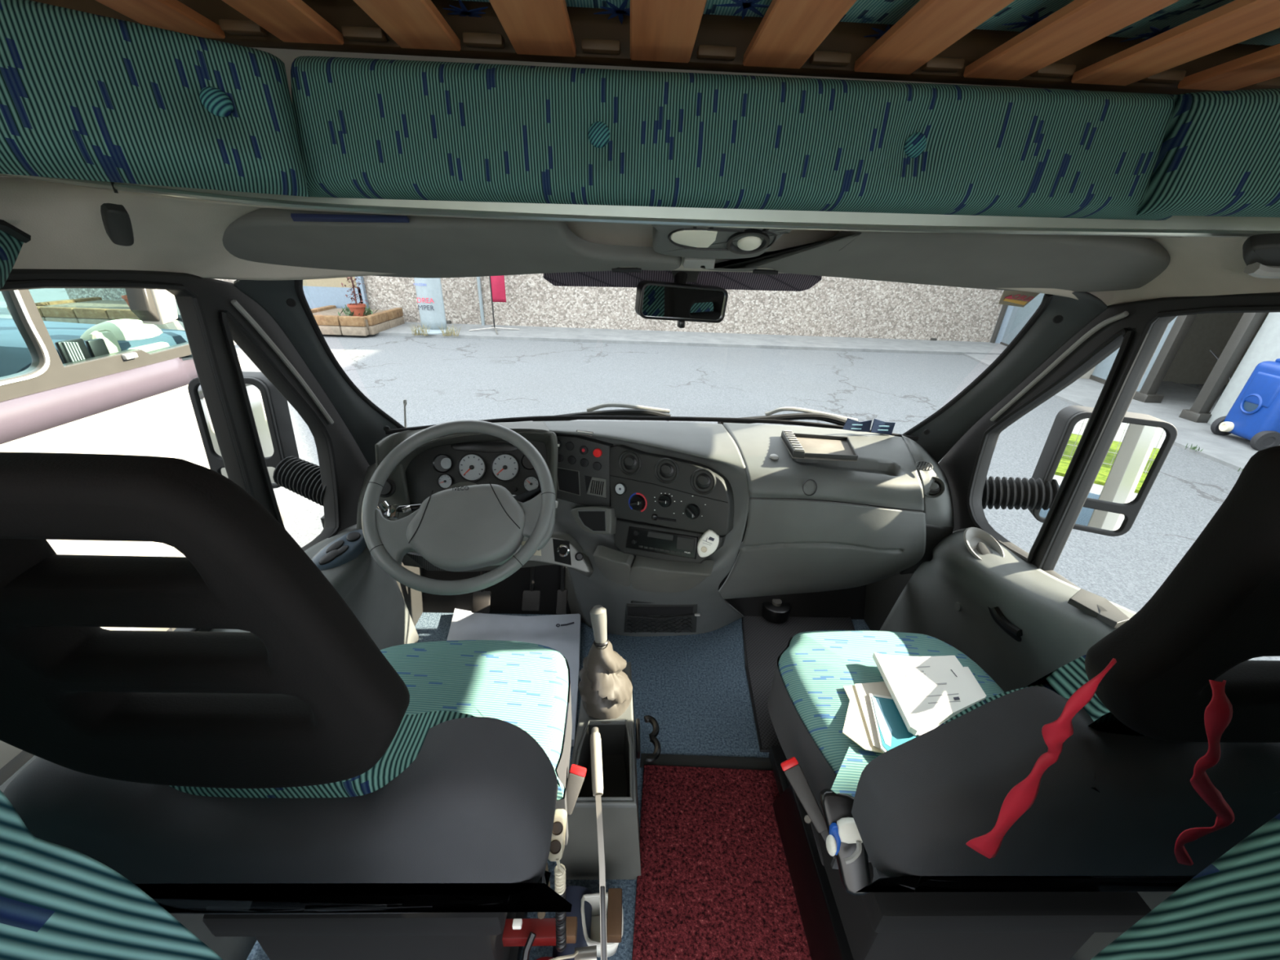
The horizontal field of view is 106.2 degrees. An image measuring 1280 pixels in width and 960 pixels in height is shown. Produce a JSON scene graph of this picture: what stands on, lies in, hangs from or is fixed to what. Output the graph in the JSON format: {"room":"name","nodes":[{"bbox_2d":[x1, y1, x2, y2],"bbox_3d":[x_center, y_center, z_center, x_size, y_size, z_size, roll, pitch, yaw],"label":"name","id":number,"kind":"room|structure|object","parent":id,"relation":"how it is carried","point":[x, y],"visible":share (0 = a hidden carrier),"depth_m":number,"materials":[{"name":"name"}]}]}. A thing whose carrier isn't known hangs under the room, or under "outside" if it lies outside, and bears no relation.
{"room":"camper van interior","nodes":[
{"label":"camper van interior","id":0,"kind":"room"},
{"bbox_2d":[320,515,422,626],"bbox_3d":[-0.849,0.272,1.653,0.050,0.620,0.500,1,26,-2],"label":"wall","id":1,"kind":"structure","parent":0,"point":[413,598],"depth_m":1.76,"materials":[{"name":"plastic"}]},
{"bbox_2d":[0,268,419,959],"bbox_3d":[-0.737,0.334,0.714,0.158,1.280,1.615,1,26,-2],"label":"door","id":2,"kind":"structure","parent":1,"relation":"in","point":[211,323],"depth_m":0.97,"materials":[{"name":"grey plastic"}]},
{"bbox_2d":[0,218,31,288],"bbox_3d":[-0.703,-0.238,0.524,0.024,0.096,0.093,1,26,-2],"label":"door curtain","id":3,"kind":"object","parent":2,"relation":"hanging from","point":[12,238],"visible":1,"depth_m":0.54,"materials":[{"name":"fabric"}]},
{"bbox_2d":[187,371,326,506],"bbox_3d":[-0.969,-0.112,1.287,0.360,0.336,0.171,6,26,7],"label":"mirror","id":4,"kind":"object","parent":2,"relation":"attached to","point":[270,409],"visible":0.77,"depth_m":1.25,"materials":[{"name":"plastic"}]},
{"bbox_2d":[319,532,360,564],"bbox_3d":[-0.703,0.159,1.124,0.038,0.025,0.117,10,27,15],"label":"door handle","id":5,"kind":"object","parent":2,"relation":"attached to","point":[341,550],"depth_m":1.12,"materials":[{"name":"black plastic"}]},
{"bbox_2d":[231,299,333,423],"bbox_3d":[-0.772,-0.241,1.060,0.010,0.314,0.205,1,26,-2],"label":"handle","id":6,"kind":"object","parent":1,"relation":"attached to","point":[233,302],"depth_m":1.03,"materials":[{"name":"grey plastic"}]},
{"bbox_2d":[246,612,871,959],"bbox_3d":[0.068,1.592,-0.222,2.200,0.060,5.000,1,26,-2],"label":"floor","id":7,"kind":"structure","parent":0,"point":[695,688],"depth_m":1.55,"materials":[{"name":"blue carpet"}]},
{"bbox_2d":[0,452,572,959],"bbox_3d":[-0.425,0.383,0.802,0.675,1.128,0.620,1,26,-2],"label":"seat","id":8,"kind":"object","parent":7,"relation":"on","point":[297,784],"depth_m":0.49,"materials":[{"name":"fabric"}]},
{"bbox_2d":[380,640,568,800],"bbox_3d":[-0.377,0.428,0.901,0.501,0.068,0.346,1,26,-2],"label":"cushion","id":9,"kind":"object","parent":8,"relation":"on","point":[525,686],"depth_m":0.92,"materials":[{"name":"fabric"}]},
{"bbox_2d":[502,916,577,959],"bbox_3d":[-0.250,0.830,0.863,0.267,0.055,0.073,1,26,-2],"label":"box","id":10,"kind":"object","parent":8,"relation":"attached to","point":[533,931],"visible":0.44,"depth_m":0.88,"materials":[{"name":"red paint"}]},
{"bbox_2d":[547,808,566,952],"bbox_3d":[-0.123,0.626,0.743,0.022,0.321,0.061,1,26,-2],"label":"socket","id":11,"kind":"object","parent":8,"relation":"attached to","point":[557,846],"visible":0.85,"depth_m":0.70,"materials":[{"name":"beige plastic"}]},
{"bbox_2d":[565,764,586,820],"bbox_3d":[-0.129,0.605,0.897,0.034,0.098,0.104,8,27,11],"label":"belt","id":12,"kind":"object","parent":8,"relation":"attached to","point":[576,775],"visible":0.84,"depth_m":0.90,"materials":[{"name":"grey plastic"}]},
{"bbox_2d":[446,608,580,746],"bbox_3d":[-0.447,0.626,1.605,0.514,0.033,0.544,1,26,-2],"label":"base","id":13,"kind":"object","parent":7,"relation":"on","point":[560,633],"visible":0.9,"depth_m":1.74,"materials":[{"name":"grey"}]},
{"bbox_2d":[551,885,592,959],"bbox_3d":[-0.135,0.934,0.927,0.072,0.072,0.220,1,26,-2],"label":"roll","id":14,"kind":"object","parent":7,"relation":"on","point":[574,894],"visible":0.51,"depth_m":0.97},
{"bbox_2d":[590,726,607,959],"bbox_3d":[-0.080,0.721,0.941,0.024,0.216,0.376,-1,26,-7],"label":"lever","id":15,"kind":"object","parent":7,"relation":"on","point":[595,738],"visible":1,"depth_m":0.93,"materials":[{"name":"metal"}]},
{"bbox_2d":[560,662,640,879],"bbox_3d":[-0.089,0.706,1.220,0.187,0.256,0.405,1,26,-2],"label":"console","id":16,"kind":"object","parent":7,"relation":"on","point":[620,798],"visible":0.71,"depth_m":1.08,"materials":[{"name":"plastic"}]},
{"bbox_2d":[574,718,632,800],"bbox_3d":[-0.086,0.687,1.123,0.133,0.136,0.193,1,26,-2],"label":"tray","id":17,"kind":"object","parent":16,"relation":"on","point":[616,736],"depth_m":1.18,"materials":[{"name":"plastic"}]},
{"bbox_2d":[577,604,632,724],"bbox_3d":[-0.084,0.433,1.189,0.139,0.291,0.170,1,26,-2],"label":"lever","id":18,"kind":"object","parent":16,"relation":"on","point":[606,691],"visible":1,"depth_m":1.16,"materials":[{"name":"leather"}]},
{"bbox_2d":[635,715,661,762],"bbox_3d":[0.020,0.630,1.175,0.060,0.030,0.121,1,26,-2],"label":"clip","id":19,"kind":"object","parent":16,"relation":"attached to","point":[650,757],"visible":1,"depth_m":1.16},
{"bbox_2d":[581,892,623,957],"bbox_3d":[-0.078,0.906,0.975,0.088,0.075,0.086,1,26,-2],"label":"basket","id":20,"kind":"object","parent":7,"relation":"on","point":[593,899],"visible":0.48,"depth_m":0.99,"materials":[{"name":"plastic"}]},
{"bbox_2d":[606,888,622,942],"bbox_3d":[-0.049,0.845,0.934,0.028,0.030,0.075,1,26,-2],"label":"wooden block","id":21,"kind":"object","parent":20,"relation":"in","point":[614,929],"visible":1,"depth_m":0.92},
{"bbox_2d":[356,420,954,636],"bbox_3d":[0.064,0.218,1.545,1.676,0.872,0.514,1,26,-2],"label":"dashboard","id":22,"kind":"object","parent":7,"relation":"on","point":[637,500],"visible":0.91,"depth_m":1.32,"materials":[{"name":"plastic"}]},
{"bbox_2d":[374,421,557,517],"bbox_3d":[-0.481,-0.032,1.330,0.501,0.276,0.195,-3,26,-11],"label":"hood","id":23,"kind":"object","parent":22,"relation":"attached to","point":[441,463],"depth_m":1.34,"materials":[{"name":"plastic"}]},
{"bbox_2d":[377,481,558,571],"bbox_3d":[-0.404,0.133,1.136,0.313,0.279,0.321,-22,35,-40],"label":"column","id":24,"kind":"structure","parent":22,"relation":"attached to","point":[393,511],"depth_m":1.03,"materials":[{"name":"plastic"}]},
{"bbox_2d":[406,551,448,571],"bbox_3d":[-0.446,0.176,1.032,0.143,0.045,0.043,3,26,2],"label":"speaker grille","id":25,"kind":"object","parent":24,"relation":"attached to","point":[417,557],"depth_m":1.02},
{"bbox_2d":[361,419,555,595],"bbox_3d":[-0.388,0.046,1.044,0.404,0.271,0.314,1,26,-2],"label":"steering wheel","id":26,"kind":"object","parent":24,"relation":"attached to","point":[473,526],"visible":1,"depth_m":1.00,"materials":[{"name":"plastic"}]},
{"bbox_2d":[521,566,540,610],"bbox_3d":[-0.382,0.281,1.662,0.062,0.369,0.094,1,26,-2],"label":"pedal","id":27,"kind":"object","parent":22,"relation":"attached to","point":[531,598],"visible":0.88,"depth_m":1.71,"materials":[{"name":"rubber"}]},
{"bbox_2d":[520,537,589,572],"bbox_3d":[-0.232,0.201,1.315,0.199,0.092,0.066,4,26,3],"label":"panel","id":28,"kind":"object","parent":22,"relation":"attached to","point":[557,551],"depth_m":1.30,"materials":[{"name":"grey plastic"}]},
{"bbox_2d":[555,433,613,506],"bbox_3d":[-0.173,-0.024,1.403,0.210,0.211,0.078,9,27,14],"label":"control panel","id":29,"kind":"object","parent":22,"relation":"attached to","point":[584,462],"depth_m":1.37,"materials":[{"name":"plastic"}]},
{"bbox_2d":[584,475,606,498],"bbox_3d":[-0.127,0.020,1.379,0.071,0.058,0.012,9,27,13],"label":"grille","id":30,"kind":"object","parent":22,"relation":"attached to","point":[595,486],"depth_m":1.37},
{"bbox_2d":[617,449,641,475],"bbox_3d":[-0.028,-0.048,1.327,0.070,0.068,0.029,13,28,22],"label":"air vent","id":31,"kind":"object","parent":22,"relation":"attached to","point":[629,461],"depth_m":1.32,"materials":[{"name":"plastic"}]},
{"bbox_2d":[385,415,918,440],"bbox_3d":[0.057,-0.157,1.413,1.500,0.014,0.163,0,26,-4],"label":"trim","id":32,"kind":"structure","parent":22,"relation":"on","point":[392,431],"depth_m":1.47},
{"bbox_3d":[0.070,-0.303,1.188,1.494,0.464,0.447,1,26,-2],"label":"window","id":33,"kind":"structure","parent":32,"relation":"attached to","visible":0},
{"bbox_2d":[233,280,404,465],"bbox_3d":[-0.703,-0.210,1.165,0.136,0.571,0.389,1,26,-2],"label":"pillar","id":34,"kind":"structure","parent":33,"relation":"attached to","point":[366,425],"depth_m":1.10,"materials":[{"name":"plastic"}]},
{"bbox_2d":[533,403,671,421],"bbox_3d":[-0.125,-0.211,1.582,0.450,0.088,0.052,1,26,-2],"label":"windscreen wiper","id":35,"kind":"object","parent":33,"relation":"attached to","point":[637,410],"visible":0.68,"depth_m":1.56,"materials":[{"name":"metal"}]},
{"bbox_2d":[635,270,728,328],"bbox_3d":[0.075,-0.354,0.921,0.174,0.112,0.067,-6,27,-16],"label":"mirror","id":36,"kind":"object","parent":33,"relation":"attached to","point":[679,301],"visible":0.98,"depth_m":0.90,"materials":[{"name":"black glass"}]},
{"bbox_2d":[543,270,822,291],"bbox_3d":[0.084,-0.397,0.926,0.540,0.062,0.051,1,26,-2],"label":"band","id":37,"kind":"object","parent":33,"relation":"attached to","point":[724,280],"visible":0.65,"depth_m":0.93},
{"bbox_2d":[717,406,857,426],"bbox_3d":[0.498,-0.204,1.598,0.472,0.078,0.052,1,26,-2],"label":"windscreen wiper","id":38,"kind":"object","parent":33,"relation":"attached to","point":[808,414],"visible":0.7,"depth_m":1.58,"materials":[{"name":"metal"}]},
{"bbox_2d":[902,291,1107,462],"bbox_3d":[0.836,-0.209,1.196,0.142,0.524,0.387,1,26,-2],"label":"pillar","id":39,"kind":"structure","parent":33,"relation":"attached to","point":[1045,337],"depth_m":1.13,"materials":[{"name":"plastic"}]},
{"bbox_2d":[998,290,1039,306],"bbox_3d":[0.771,-0.376,0.985,0.087,0.045,0.039,-1,26,-8],"label":"sticker","id":40,"kind":"object","parent":33,"relation":"attached to","point":[1013,298],"visible":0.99,"depth_m":0.99,"materials":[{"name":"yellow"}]},
{"bbox_2d":[653,457,679,484],"bbox_3d":[0.071,-0.025,1.284,0.070,0.068,0.029,13,28,22],"label":"air vent","id":41,"kind":"object","parent":22,"relation":"attached to","point":[666,470],"depth_m":1.28,"materials":[{"name":"plastic"}]},
{"bbox_2d":[613,517,725,563],"bbox_3d":[0.067,0.174,1.341,0.327,0.126,0.058,13,28,21],"label":"radio","id":42,"kind":"object","parent":22,"relation":"attached to","point":[639,540],"depth_m":1.33,"materials":[{"name":"plastic"}]},
{"bbox_2d":[689,467,716,494],"bbox_3d":[0.164,0.003,1.244,0.070,0.068,0.029,13,28,22],"label":"air vent","id":43,"kind":"object","parent":22,"relation":"attached to","point":[703,481],"depth_m":1.24,"materials":[{"name":"plastic"}]},
{"bbox_2d":[697,529,719,557],"bbox_3d":[0.178,0.166,1.257,0.058,0.076,0.043,1,26,-2],"label":"detector","id":44,"kind":"object","parent":22,"relation":"on","point":[708,543],"visible":1,"depth_m":1.24,"materials":[{"name":"white plastic"}]},
{"bbox_2d":[780,430,857,461],"bbox_3d":[0.488,-0.093,1.299,0.185,0.024,0.153,5,26,5],"label":"tray","id":45,"kind":"object","parent":22,"relation":"on","point":[800,446],"visible":1,"depth_m":1.30,"materials":[{"name":"plastic"}]},
{"bbox_2d":[924,475,946,497],"bbox_3d":[0.774,0.019,1.271,0.058,0.053,0.037,17,30,28],"label":"vent","id":46,"kind":"object","parent":22,"relation":"attached to","point":[934,486],"depth_m":1.27,"materials":[{"name":"plastic"}]},
{"bbox_2d":[640,753,786,770],"bbox_3d":[0.226,0.796,1.349,0.452,0.004,0.042,2,26,0],"label":"edging","id":47,"kind":"object","parent":7,"relation":"on","point":[696,761],"visible":0.63,"depth_m":1.35,"materials":[{"name":"plastic"}]},
{"bbox_2d":[631,764,811,959],"bbox_3d":[0.195,0.915,1.091,0.450,0.013,0.547,1,26,-2],"label":"doormat","id":48,"kind":"object","parent":7,"relation":"on","point":[714,882],"visible":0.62,"depth_m":1.10,"materials":[{"name":"carpet"}]},
{"bbox_2d":[742,616,854,752],"bbox_3d":[0.590,0.624,1.723,0.430,0.011,0.810,5,26,6],"label":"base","id":49,"kind":"object","parent":7,"relation":"on","point":[764,641],"visible":0.41,"depth_m":1.74,"materials":[{"name":"plastic"}]},
{"bbox_2d":[761,599,791,623],"bbox_3d":[0.598,0.501,1.907,0.240,0.072,0.110,-4,27,-12],"label":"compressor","id":50,"kind":"object","parent":49,"relation":"on","point":[776,611],"visible":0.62,"depth_m":1.86,"materials":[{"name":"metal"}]},
{"bbox_2d":[768,445,1279,959],"bbox_3d":[0.595,0.381,0.821,0.646,1.189,0.620,1,26,-2],"label":"seat","id":51,"kind":"object","parent":7,"relation":"on","point":[1103,825],"visible":0.86,"depth_m":0.57,"materials":[{"name":"fabric"}]},
{"bbox_2d":[780,756,838,866],"bbox_3d":[0.300,0.578,0.839,0.034,0.095,0.158,-9,28,-22],"label":"belt","id":52,"kind":"object","parent":51,"relation":"attached to","point":[793,772],"visible":0.9,"depth_m":0.85,"materials":[{"name":"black plastic"}]},
{"bbox_2d":[804,788,871,895],"bbox_3d":[0.383,0.677,0.975,0.230,0.515,0.420,1,26,-2],"label":"mechanism","id":53,"kind":"object","parent":51,"relation":"attached to","point":[843,840],"visible":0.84,"depth_m":0.72,"materials":[{"name":"white plastic"}]},
{"bbox_2d":[842,685,883,753],"bbox_3d":[0.388,0.432,0.875,0.064,0.002,0.140,1,26,-2],"label":"envelope","id":54,"kind":"object","parent":51,"relation":"on","point":[855,728],"visible":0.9,"depth_m":0.86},
{"bbox_2d":[854,681,891,750],"bbox_3d":[0.444,0.428,0.881,0.092,0.003,0.144,1,26,-2],"label":"folder","id":55,"kind":"object","parent":51,"relation":"on","point":[863,690],"visible":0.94,"depth_m":0.91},
{"bbox_2d":[868,693,918,752],"bbox_3d":[0.452,0.436,0.855,0.089,0.005,0.132,1,26,-2],"label":"brochure","id":56,"kind":"object","parent":55,"relation":"on","point":[892,731],"visible":0.7,"depth_m":0.85,"materials":[{"name":"paper"}]},
{"bbox_2d":[777,630,1004,796],"bbox_3d":[0.539,0.445,0.942,0.476,0.069,0.410,1,26,-2],"label":"cushion","id":57,"kind":"object","parent":51,"relation":"on","point":[814,668],"depth_m":0.97,"materials":[{"name":"fabric"}]},
{"bbox_2d":[916,666,986,736],"bbox_3d":[0.589,0.421,0.891,0.242,0.006,0.054,-19,33,-37],"label":"sheet","id":58,"kind":"object","parent":51,"relation":"on","point":[966,668],"visible":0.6,"depth_m":0.93,"materials":[{"name":"paper"}]},
{"bbox_2d":[872,652,985,735],"bbox_3d":[0.556,0.398,0.909,0.179,0.014,0.178,1,26,-2],"label":"book","id":59,"kind":"object","parent":58,"relation":"on","point":[926,691],"visible":0.99,"depth_m":0.91,"materials":[{"name":"paper"}]},
{"bbox_2d":[965,657,1116,858],"bbox_3d":[0.349,0.255,0.422,0.042,0.249,0.014,-2,26,-9],"label":"ribbon","id":60,"kind":"object","parent":51,"relation":"hanging from","point":[1022,796],"visible":1,"depth_m":0.42,"materials":[{"name":"fabric"}]},
{"bbox_2d":[1173,680,1234,866],"bbox_3d":[0.510,0.279,0.439,0.112,0.252,0.016,1,26,-2],"label":"ribbon","id":61,"kind":"object","parent":51,"relation":"hanging from","point":[1218,714],"visible":1,"depth_m":0.42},
{"bbox_2d":[0,47,1182,238],"bbox_3d":[0.078,-0.603,0.375,2.230,0.680,2.400,1,26,-2],"label":"ceiling","id":62,"kind":"structure","parent":0,"point":[287,56],"depth_m":1.06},
{"bbox_2d":[31,0,1279,94],"bbox_3d":[0.156,-0.252,0.009,1.900,0.055,1.348,1,26,-2],"label":"bed base","id":63,"kind":"object","parent":62,"relation":"attached to","point":[935,41],"visible":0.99,"depth_m":0.55,"materials":[{"name":"brown wood"}]},
{"bbox_2d":[443,0,1279,45],"bbox_3d":[0.128,-0.321,-0.010,2.000,0.121,1.300,1,26,-2],"label":"mattress","id":64,"kind":"object","parent":63,"relation":"on","point":[1019,15],"visible":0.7,"depth_m":0.53,"materials":[{"name":"fabric"}]},
{"bbox_2d":[1136,88,1279,217],"bbox_3d":[0.869,-0.348,0.506,0.514,0.126,0.052,11,27,17],"label":"cushion","id":65,"kind":"object","parent":62,"relation":"attached to","point":[1219,155],"visible":1,"depth_m":0.56,"materials":[{"name":"fabric"}]},
{"bbox_2d":[0,177,1279,306],"bbox_3d":[0.078,-0.346,0.731,1.936,0.150,0.369,1,26,-3],"label":"ceiling","id":66,"kind":"structure","parent":0,"point":[64,222],"depth_m":0.72,"materials":[{"name":"plastic"}]},
{"bbox_2d":[100,203,133,246],"bbox_3d":[-0.688,-0.335,0.634,0.068,0.050,0.026,22,32,35],"label":"cover","id":67,"kind":"object","parent":66,"relation":"attached to","point":[116,220],"visible":1,"depth_m":0.62,"materials":[{"name":"plastic"}]},
{"bbox_2d":[222,208,681,278],"bbox_3d":[-0.322,-0.387,0.798,0.788,0.110,0.187,1,26,-2],"label":"sun visor","id":68,"kind":"object","parent":66,"relation":"attached to","point":[402,246],"visible":0.93,"depth_m":0.78,"materials":[{"name":"grey plastic"}]},
{"bbox_2d":[0,173,1279,237],"bbox_3d":[0.061,-0.378,0.640,1.951,0.072,0.016,1,26,-2],"label":"trim","id":69,"kind":"structure","parent":66,"relation":"attached to","point":[1175,225],"depth_m":0.65,"materials":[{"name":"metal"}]},
{"bbox_2d":[0,0,309,196],"bbox_3d":[-0.634,-0.337,0.391,0.610,0.139,0.076,-17,32,-35],"label":"cushion","id":70,"kind":"object","parent":69,"relation":"on","point":[84,95],"visible":1,"depth_m":0.47,"materials":[{"name":"fabric"}]},
{"bbox_2d":[290,56,1174,220],"bbox_3d":[0.144,-0.417,0.600,1.170,0.152,0.051,1,26,-2],"label":"cushion","id":71,"kind":"object","parent":69,"relation":"on","point":[366,128],"visible":0.97,"depth_m":0.58,"materials":[{"name":"fabric"}]},
{"bbox_2d":[650,224,792,258],"bbox_3d":[0.118,-0.366,0.709,0.213,0.073,0.118,1,26,-2],"label":"light","id":72,"kind":"object","parent":66,"relation":"attached to","point":[691,242],"visible":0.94,"depth_m":0.70,"materials":[{"name":"plastic"}]},
{"bbox_2d":[667,227,777,250],"bbox_3d":[0.118,-0.350,0.701,0.157,0.030,0.051,1,26,-2],"label":"lamp","id":73,"kind":"object","parent":72,"relation":"attached to","point":[678,238],"depth_m":0.69,"materials":[{"name":"white plastic"}]},
{"bbox_2d":[726,228,769,254],"bbox_3d":[0.158,-0.347,0.702,0.062,0.033,0.057,1,26,-2],"label":"reading lamp","id":74,"kind":"object","parent":72,"relation":"attached to","point":[739,241],"depth_m":0.70,"materials":[{"name":"white plastic"}]},
{"bbox_2d":[682,231,1170,292],"bbox_3d":[0.509,-0.374,0.808,0.871,0.103,0.162,-1,26,-6],"label":"sun visor","id":75,"kind":"object","parent":66,"relation":"attached to","point":[992,261],"depth_m":0.80,"materials":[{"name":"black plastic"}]},
{"bbox_2d":[1242,232,1279,278],"bbox_3d":[0.880,-0.303,0.653,0.133,0.056,0.060,1,26,-2],"label":"handle","id":76,"kind":"object","parent":66,"relation":"attached to","point":[1260,252],"visible":1,"depth_m":0.65,"materials":[{"name":"plastic"}]},
{"bbox_2d":[422,497,875,619],"bbox_3d":[0.037,0.220,1.834,1.900,0.620,0.200,1,26,-2],"label":"dashboard underside","id":77,"kind":"structure","parent":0,"point":[506,597],"depth_m":1.86,"materials":[{"name":"plastic"}]},
{"bbox_2d":[863,506,922,631],"bbox_3d":[0.924,0.317,1.709,0.050,0.620,0.500,1,26,-2],"label":"wall","id":78,"kind":"structure","parent":0,"point":[881,596],"depth_m":1.77,"materials":[{"name":"plastic"}]},
{"bbox_2d":[990,311,1128,421],"bbox_3d":[0.917,-0.236,1.078,0.010,0.296,0.232,1,26,-2],"label":"door frame","id":79,"kind":"structure","parent":78,"relation":"attached to","point":[1123,314],"depth_m":1.04,"materials":[{"name":"grey plastic"}]},
{"bbox_2d":[879,292,1279,959],"bbox_3d":[0.878,0.370,0.774,0.149,1.280,1.637,1,26,-2],"label":"door","id":80,"kind":"structure","parent":78,"relation":"in","point":[1005,606],"depth_m":1.06,"materials":[{"name":"grey plastic"}]},
{"bbox_2d":[963,527,1004,559],"bbox_3d":[0.846,0.167,1.185,0.071,0.047,0.127,1,26,-2],"label":"door handle","id":81,"kind":"object","parent":80,"relation":"on","point":[978,544],"depth_m":1.19,"materials":[{"name":"grey plastic"}]},
{"bbox_2d":[982,405,1177,536],"bbox_3d":[1.120,-0.036,1.289,0.382,0.317,0.150,10,27,16],"label":"mirror","id":82,"kind":"object","parent":80,"relation":"attached to","point":[1142,443],"visible":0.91,"depth_m":1.24,"materials":[{"name":"plastic"}]},
{"bbox_2d":[1090,813,1279,959],"bbox_3d":[0.618,0.371,0.282,0.629,0.668,0.140,1,26,-2],"label":"bench cushion","id":83,"kind":"object","parent":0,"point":[1230,909],"visible":1,"depth_m":0.27,"materials":[{"name":"fabric"}]},
{"label":"outside","id":84,"kind":"structure","parent":0,"visible":0},
{"bbox_2d":[1080,312,1269,385],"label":"door","id":85,"kind":"structure","parent":84,"point":[1193,362],"depth_m":9.56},
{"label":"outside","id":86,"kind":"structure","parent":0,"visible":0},
{"bbox_2d":[64,273,1003,342],"bbox_3d":[-2.430,-6.228,12.216,24.800,4.700,0.300,1,26,-2],"label":"wall","id":87,"kind":"structure","parent":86,"point":[833,307],"depth_m":12.92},
{"bbox_2d":[302,275,368,309],"bbox_3d":[-8.542,-5.155,12.367,2.790,2.400,0.160,1,26,-2],"label":"door","id":88,"kind":"structure","parent":87,"relation":"in","point":[318,293],"depth_m":12.44,"materials":[{"name":"metal"}]},
{"bbox_2d":[990,304,1013,342],"bbox_3d":[11.055,-5.758,12.477,2.410,4.500,0.170,1,26,-2],"label":"door","id":89,"kind":"structure","parent":87,"relation":"in","point":[1006,312],"depth_m":13.14,"materials":[{"name":"metal"}]},
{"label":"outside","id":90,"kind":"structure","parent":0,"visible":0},
{"bbox_2d":[1207,311,1279,445],"bbox_3d":[9.023,-5.743,5.437,0.244,10.500,16.948,7,26,9],"label":"wall","id":91,"kind":"structure","parent":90,"point":[1265,346],"depth_m":6.77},
{"bbox_2d":[1000,293,1177,391],"bbox_3d":[9.497,-4.015,10.160,0.088,3.210,5.497,7,26,9],"label":"door","id":92,"kind":"structure","parent":91,"relation":"in","point":[1020,316],"depth_m":11.75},
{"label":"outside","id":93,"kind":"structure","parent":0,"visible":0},
{"bbox_2d":[0,288,1279,660],"bbox_3d":[-0.081,2.021,0.986,80.000,0.200,80.000,1,26,-2],"label":"ground","id":94,"kind":"structure","parent":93,"point":[440,380],"depth_m":7.72,"materials":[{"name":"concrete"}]},
{"bbox_2d":[0,288,284,786],"bbox_3d":[-3.285,0.888,-0.270,2.378,2.695,7.650,1,26,-2],"label":"motorhome","id":95,"kind":"object","parent":94,"relation":"on","point":[118,386],"visible":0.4,"depth_m":2.05,"materials":[{"name":"white metal"}]},
{"bbox_2d":[54,337,109,363],"bbox_3d":[-2.342,-0.531,2.033,0.020,0.134,0.182,1,26,-2],"label":"air vent","id":96,"kind":"object","parent":95,"relation":"attached to","point":[73,349],"depth_m":2.00,"materials":[{"name":"black plastic"}]},
{"bbox_2d":[124,288,163,324],"bbox_3d":[-2.189,-0.777,2.125,0.080,0.176,0.068,1,26,-2],"label":"mirror glass","id":97,"kind":"object","parent":95,"relation":"attached to","point":[145,304],"depth_m":2.11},
{"bbox_2d":[142,288,177,324],"bbox_3d":[-2.180,-0.814,2.177,0.100,0.190,0.130,1,26,-2],"label":"mirror","id":98,"kind":"object","parent":95,"relation":"attached to","point":[162,303],"depth_m":2.15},
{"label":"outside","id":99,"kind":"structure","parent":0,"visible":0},
{"bbox_2d":[0,300,1007,355],"bbox_3d":[-2.307,-4.021,12.908,60.000,0.100,3.000,1,26,-2],"label":"pavement","id":100,"kind":"structure","parent":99,"point":[525,333],"depth_m":12.17,"materials":[{"name":"concrete"}]},
{"bbox_2d":[6,297,168,328],"bbox_3d":[-11.773,-4.007,11.558,4.360,0.415,2.050,1,26,-2],"label":"stone planter","id":101,"kind":"object","parent":100,"relation":"on","point":[90,310],"visible":0.31,"depth_m":10.63,"materials":[{"name":"stone"}]},
{"bbox_2d":[311,305,404,336],"bbox_3d":[-7.128,-3.925,11.771,1.860,0.415,1.900,1,26,-2],"label":"stone planter","id":102,"kind":"object","parent":100,"relation":"on","point":[327,318],"visible":0.75,"depth_m":11.05,"materials":[{"name":"stone"}]},
{"bbox_2d":[412,277,456,334],"bbox_3d":[-5.006,-5.012,11.202,1.000,2.980,1.000,1,26,-2],"label":"banner stand","id":103,"kind":"object","parent":100,"relation":"on","point":[428,291],"visible":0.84,"depth_m":11.50,"materials":[{"name":"white"}]},
{"bbox_2d":[469,275,519,334],"bbox_3d":[-3.645,-5.052,11.622,0.897,2.779,0.897,13,28,21],"label":"feather flag","id":104,"kind":"object","parent":100,"relation":"on","point":[497,286],"visible":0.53,"depth_m":11.83,"materials":[{"name":"red fabric"}]},
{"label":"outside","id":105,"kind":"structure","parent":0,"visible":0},
{"bbox_2d":[964,353,1258,471],"bbox_3d":[8.899,-1.047,7.759,3.342,0.060,9.862,5,26,6],"label":"pavement","id":106,"kind":"structure","parent":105,"point":[1232,451],"depth_m":7.69,"materials":[{"name":"concrete"}]},
{"bbox_2d":[1132,314,1196,403],"bbox_3d":[8.854,-2.827,7.661,0.300,3.300,0.260,1,26,-2],"label":"post","id":107,"kind":"object","parent":106,"relation":"on","point":[1182,324],"visible":0.48,"depth_m":8.02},
{"bbox_2d":[1178,312,1266,422],"bbox_3d":[8.642,-2.372,6.711,0.300,3.300,0.260,1,26,-2],"label":"post","id":108,"kind":"object","parent":106,"relation":"on","point":[1247,326],"visible":0.59,"depth_m":7.03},
{"bbox_2d":[1210,358,1279,450],"bbox_3d":[8.223,-0.999,6.299,0.400,1.105,0.680,7,26,9],"label":"trash bin","id":109,"kind":"object","parent":106,"relation":"on","point":[1254,416],"visible":0.98,"depth_m":6.26,"materials":[{"name":"plastic"}]},
{"bbox_3d":[-0.972,1.150,-1.182,0.040,2.600,3.700,1,26,-2],"label":"wall","id":110,"kind":"structure","parent":0,"visible":0},
{"bbox_2d":[0,790,222,959],"bbox_3d":[-0.614,0.343,0.245,0.706,0.659,0.140,1,26,-2],"label":"bench cushion","id":111,"kind":"object","parent":110,"relation":"attached to","point":[58,902],"visible":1,"depth_m":0.25,"materials":[{"name":"fabric"}]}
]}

